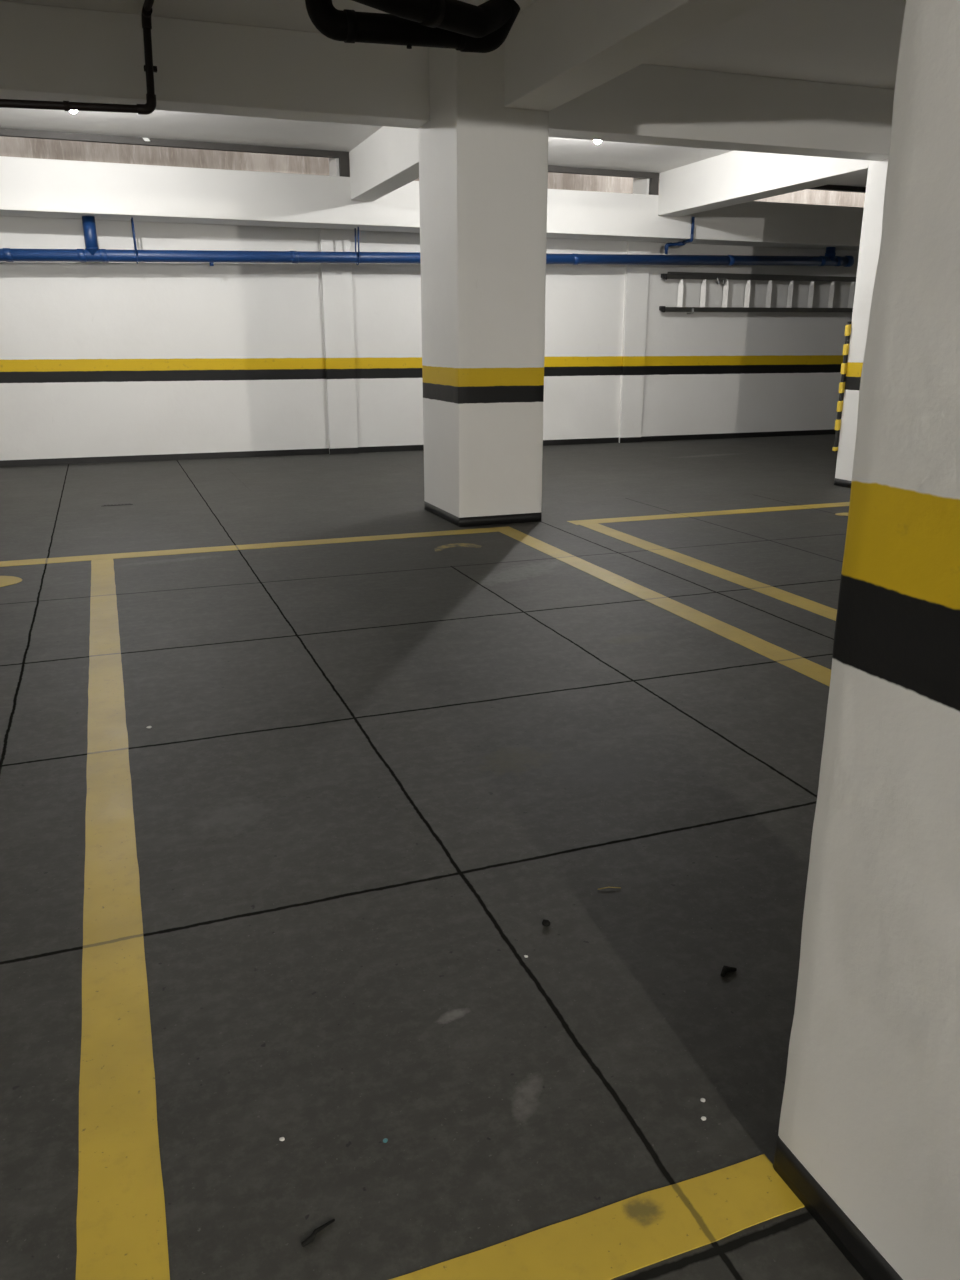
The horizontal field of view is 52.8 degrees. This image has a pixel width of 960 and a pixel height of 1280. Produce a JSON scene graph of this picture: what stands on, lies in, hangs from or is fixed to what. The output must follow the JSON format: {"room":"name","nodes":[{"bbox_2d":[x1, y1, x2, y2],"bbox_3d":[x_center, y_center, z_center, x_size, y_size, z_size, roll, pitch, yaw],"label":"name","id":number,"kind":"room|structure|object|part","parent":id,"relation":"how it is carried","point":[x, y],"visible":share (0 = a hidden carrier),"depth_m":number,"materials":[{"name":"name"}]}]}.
{"room":"parking garage","nodes":[
{"label":"parking garage","id":0,"kind":"room"},
{"bbox_2d":[319,228,358,453],"bbox_3d":[-1.480,-3.103,10.168,0.319,2.256,0.062,-6,18,-20],"label":"pilaster","id":1,"kind":"structure","parent":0,"point":[336,278],"depth_m":10.15,"materials":[{"name":"paint"}]},
{"bbox_3d":[-1.470,-2.046,10.466,0.319,0.062,0.008,-6,18,-20],"label":"skirting","id":2,"kind":"part","parent":1,"relation":"part of","materials":[{"name":"black paint"}]},
{"bbox_2d":[0,216,858,459],"bbox_3d":[-0.952,-3.220,10.477,18.400,2.300,0.200,-6,18,-20],"label":"wall","id":3,"kind":"structure","parent":0,"point":[98,359],"depth_m":10.08,"materials":[{"name":"paint"}]},
{"bbox_2d":[0,429,835,466],"bbox_3d":[-0.915,-2.122,10.713,18.000,0.062,0.008,-6,18,-20],"label":"baseboard","id":4,"kind":"structure","parent":3,"relation":"attached to","point":[189,456],"depth_m":10.36,"materials":[{"name":"black paint"}]},
{"bbox_3d":[2.491,-3.903,11.451,0.014,0.077,0.147,-6,18,-20],"label":"wall hook","id":5,"kind":"object","parent":3,"relation":"attached to","visible":0},
{"bbox_2d":[659,272,855,311],"bbox_3d":[3.690,-4.221,11.807,3.410,0.448,0.094,-6,18,-20],"label":"ladder","id":6,"kind":"object","parent":5,"relation":"hanging from","point":[720,277],"visible":0.88,"depth_m":11.64,"materials":[{"name":"metal"}]},
{"bbox_3d":[3.731,-4.439,11.790,3.300,0.022,0.034,-6,18,-20],"label":"fly rail","id":7,"kind":"part","parent":6,"relation":"part of","materials":[{"name":"metal"}]},
{"bbox_3d":[3.713,-4.049,11.856,3.370,0.077,0.034,-6,18,-20],"label":"rail","id":8,"kind":"part","parent":6,"relation":"part of","materials":[{"name":"metal"}]},
{"bbox_3d":[3.713,-4.396,11.749,3.370,0.077,0.034,-6,18,-20],"label":"rail","id":9,"kind":"part","parent":6,"relation":"part of","materials":[{"name":"metal"}]},
{"bbox_2d":[0,434,863,1279],"bbox_3d":[2.541,0.677,2.048,18.400,0.202,19.885,-6,18,-20],"label":"floor","id":10,"kind":"structure","parent":0,"point":[389,741],"depth_m":2.23,"materials":[{"name":"grey paint"}]},
{"bbox_2d":[101,501,132,505],"bbox_3d":[-2.708,-1.017,7.211,0.220,0.006,0.150,-6,18,-20],"label":"floor drain","id":11,"kind":"object","parent":10,"relation":"on","point":[128,502],"visible":1,"depth_m":7.20,"materials":[{"name":"metal"}]},
{"bbox_2d":[301,1219,334,1246],"bbox_3d":[-0.219,0.799,1.305,0.011,0.008,0.055,12,21,35],"label":"twig","id":12,"kind":"object","parent":10,"relation":"on","point":[310,1239],"visible":1,"depth_m":1.30,"materials":[{"name":"wood"}]},
{"bbox_2d":[418,41,548,526],"bbox_3d":[0.007,-2.260,6.333,0.594,2.900,0.759,-6,18,-20],"label":"pillar","id":13,"kind":"structure","parent":10,"relation":"on","point":[483,162],"depth_m":6.05,"materials":[{"name":"paint"}]},
{"bbox_3d":[0.007,-0.903,6.750,0.594,0.060,0.759,-6,18,-20],"label":"skirting","id":14,"kind":"part","parent":13,"relation":"part of","materials":[{"name":"black paint"}]},
{"bbox_2d":[542,919,549,925],"bbox_3d":[0.136,0.583,1.992,0.018,0.014,0.018,-6,18,-20],"label":"pebble","id":15,"kind":"object","parent":10,"relation":"on","point":[545,922],"visible":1,"depth_m":1.99,"materials":[{"name":"grey stone"}]},
{"bbox_2d":[720,965,736,976],"bbox_3d":[0.471,0.629,1.846,0.039,0.014,0.019,-10,20,-30],"label":"dry leaf","id":16,"kind":"object","parent":10,"relation":"on","point":[725,969],"visible":1,"depth_m":1.84,"materials":[{"name":"brown plant"}]},
{"bbox_2d":[832,158,888,487],"bbox_3d":[3.382,-2.631,7.540,0.616,2.900,0.766,-6,18,-20],"label":"pillar","id":17,"kind":"structure","parent":10,"relation":"on","point":[856,330],"depth_m":7.72,"materials":[{"name":"paint"}]},
{"bbox_3d":[3.398,-1.271,7.947,0.594,0.060,0.734,-6,18,-20],"label":"skirting","id":18,"kind":"part","parent":17,"relation":"part of","materials":[{"name":"black paint"}]},
{"bbox_2d":[773,0,959,1279],"bbox_3d":[0.745,-0.533,0.714,0.402,2.900,0.770,-6,18,-20],"label":"pillar","id":19,"kind":"structure","parent":10,"relation":"on","point":[868,1137],"depth_m":1.09,"materials":[{"name":"paint"}]},
{"bbox_3d":[0.744,0.824,1.131,0.399,0.060,0.768,-6,18,-20],"label":"skirting","id":20,"kind":"part","parent":19,"relation":"part of","materials":[{"name":"black paint"}]},
{"bbox_2d":[0,156,863,250],"bbox_3d":[-0.830,-4.386,9.783,18.000,0.425,0.484,-6,18,-20],"label":"beam","id":21,"kind":"structure","parent":0,"point":[29,187],"depth_m":9.28,"materials":[{"name":"white paint"}]},
{"bbox_2d":[131,217,137,263],"bbox_3d":[-3.224,-3.721,9.024,0.026,0.397,0.150,-6,18,-20],"label":"hanger","id":22,"kind":"object","parent":21,"relation":"hanging from","point":[132,221],"visible":0.93,"depth_m":8.98,"materials":[{"name":"blue paint"}]},
{"bbox_2d":[0,128,349,176],"bbox_3d":[-5.268,-4.178,8.011,8.455,0.220,0.368,-6,18,-20],"label":"window","id":23,"kind":"structure","parent":21,"relation":"attached to","point":[338,160],"depth_m":8.78,"materials":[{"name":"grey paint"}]},
{"bbox_2d":[354,227,359,264],"bbox_3d":[-1.237,-3.964,9.738,0.016,0.352,0.150,-6,18,-20],"label":"hanger","id":24,"kind":"object","parent":21,"relation":"hanging from","point":[357,227],"visible":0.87,"depth_m":9.72,"materials":[{"name":"blue paint"}]},
{"bbox_3d":[-1.259,-4.016,9.783,0.016,0.280,0.026,-6,18,-20],"label":"rod","id":25,"kind":"part","parent":24,"relation":"part of","materials":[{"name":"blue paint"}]},
{"bbox_3d":[-1.215,-3.982,9.672,0.016,0.280,0.026,-6,18,-20],"label":"rod","id":26,"kind":"part","parent":24,"relation":"part of","materials":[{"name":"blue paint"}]},
{"bbox_2d":[0,216,853,266],"bbox_3d":[-2.347,-3.764,9.364,14.752,0.515,0.128,-6,18,-20],"label":"drain pipe","id":27,"kind":"object","parent":24,"relation":"hanging from","point":[91,253],"visible":0.9,"depth_m":9.63,"materials":[{"name":"blue paint"}]},
{"bbox_2d":[665,217,694,253],"bbox_3d":[2.221,-4.508,10.787,0.257,0.368,0.259,-2,17,-7],"label":"pipe","id":28,"kind":"object","parent":27,"relation":"attached to","point":[683,242],"visible":1,"depth_m":10.86,"materials":[{"name":"blue paint"}]},
{"bbox_2d":[548,165,658,194],"bbox_3d":[0.383,-4.810,10.068,3.180,0.220,0.355,-6,18,-20],"label":"window","id":29,"kind":"structure","parent":21,"relation":"attached to","point":[647,183],"depth_m":10.32,"materials":[{"name":"grey paint"}]},
{"bbox_2d":[810,185,865,192],"bbox_3d":[4.866,-5.310,11.694,5.860,0.220,0.355,-6,18,-20],"label":"window","id":30,"kind":"structure","parent":21,"relation":"attached to","point":[841,188],"depth_m":11.25,"materials":[{"name":"grey paint"}]},
{"bbox_2d":[0,0,905,186],"bbox_3d":[2.599,-2.250,0.990,18.400,0.220,19.560,-6,18,-20],"label":"ceiling","id":31,"kind":"structure","parent":0,"point":[846,42],"depth_m":6.27,"materials":[{"name":"white paint"}]},
{"bbox_2d":[0,0,156,114],"bbox_3d":[-4.448,-2.537,3.535,6.412,0.735,1.870,-6,18,-20],"label":"pipe","id":32,"kind":"object","parent":31,"relation":"hanging from","point":[149,107],"visible":1,"depth_m":5.30,"materials":[{"name":"black metal"}]},
{"bbox_2d":[0,1,429,128],"bbox_3d":[-4.183,-3.091,4.823,8.107,0.425,0.250,-6,18,-18],"label":"ceiling beam","id":33,"kind":"structure","parent":31,"relation":"attached to","point":[48,53],"depth_m":5.58,"materials":[{"name":"white paint"}]},
{"bbox_2d":[349,126,418,200],"bbox_3d":[-0.553,-4.025,7.863,0.230,0.425,3.343,-6,18,-20],"label":"ceiling beam","id":34,"kind":"structure","parent":31,"relation":"attached to","point":[387,160],"depth_m":8.33,"materials":[{"name":"white paint"}]},
{"bbox_2d":[305,0,519,52],"bbox_3d":[-0.414,-2.792,4.015,1.296,0.522,0.481,-16,23,-41],"label":"pipe","id":35,"kind":"object","parent":31,"relation":"attached to","point":[461,26],"visible":1,"depth_m":4.12,"materials":[{"name":"black metal"}]},
{"bbox_2d":[504,0,765,110],"bbox_3d":[1.231,-2.618,3.283,0.295,0.425,5.367,-6,18,-20],"label":"ceiling beam","id":36,"kind":"structure","parent":31,"relation":"attached to","point":[557,52],"depth_m":4.80,"materials":[{"name":"white paint"}]},
{"bbox_2d":[548,64,894,160],"bbox_3d":[1.642,-3.674,6.719,3.034,0.425,0.250,-6,18,-18],"label":"ceiling beam","id":37,"kind":"structure","parent":31,"relation":"attached to","point":[644,104],"depth_m":6.64,"materials":[{"name":"white paint"}]},
{"bbox_2d":[658,151,868,216],"bbox_3d":[2.662,-4.378,9.011,0.275,0.425,3.378,-6,18,-20],"label":"ceiling beam","id":38,"kind":"structure","parent":31,"relation":"attached to","point":[733,177],"depth_m":9.15,"materials":[{"name":"white paint"}]},
{"bbox_2d":[619,241,650,442],"bbox_3d":[1.812,-3.470,11.362,0.298,2.256,0.062,-6,18,-20],"label":"pillar","id":39,"kind":"structure","parent":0,"point":[636,276],"depth_m":11.34,"materials":[{"name":"paint"}]},
{"bbox_3d":[1.821,-2.413,11.661,0.298,0.062,0.008,-6,18,-20],"label":"skirting","id":40,"kind":"part","parent":39,"relation":"part of","materials":[{"name":"black paint"}]},
{"label":"outside","id":41,"kind":"structure","parent":0,"visible":0},
{"bbox_2d":[0,136,864,206],"bbox_3d":[-0.333,-4.860,11.215,24.000,5.400,0.250,-6,18,-20],"label":"wall","id":42,"kind":"structure","parent":41,"point":[9,146],"depth_m":10.12,"materials":[{"name":"paint"}]}
]}

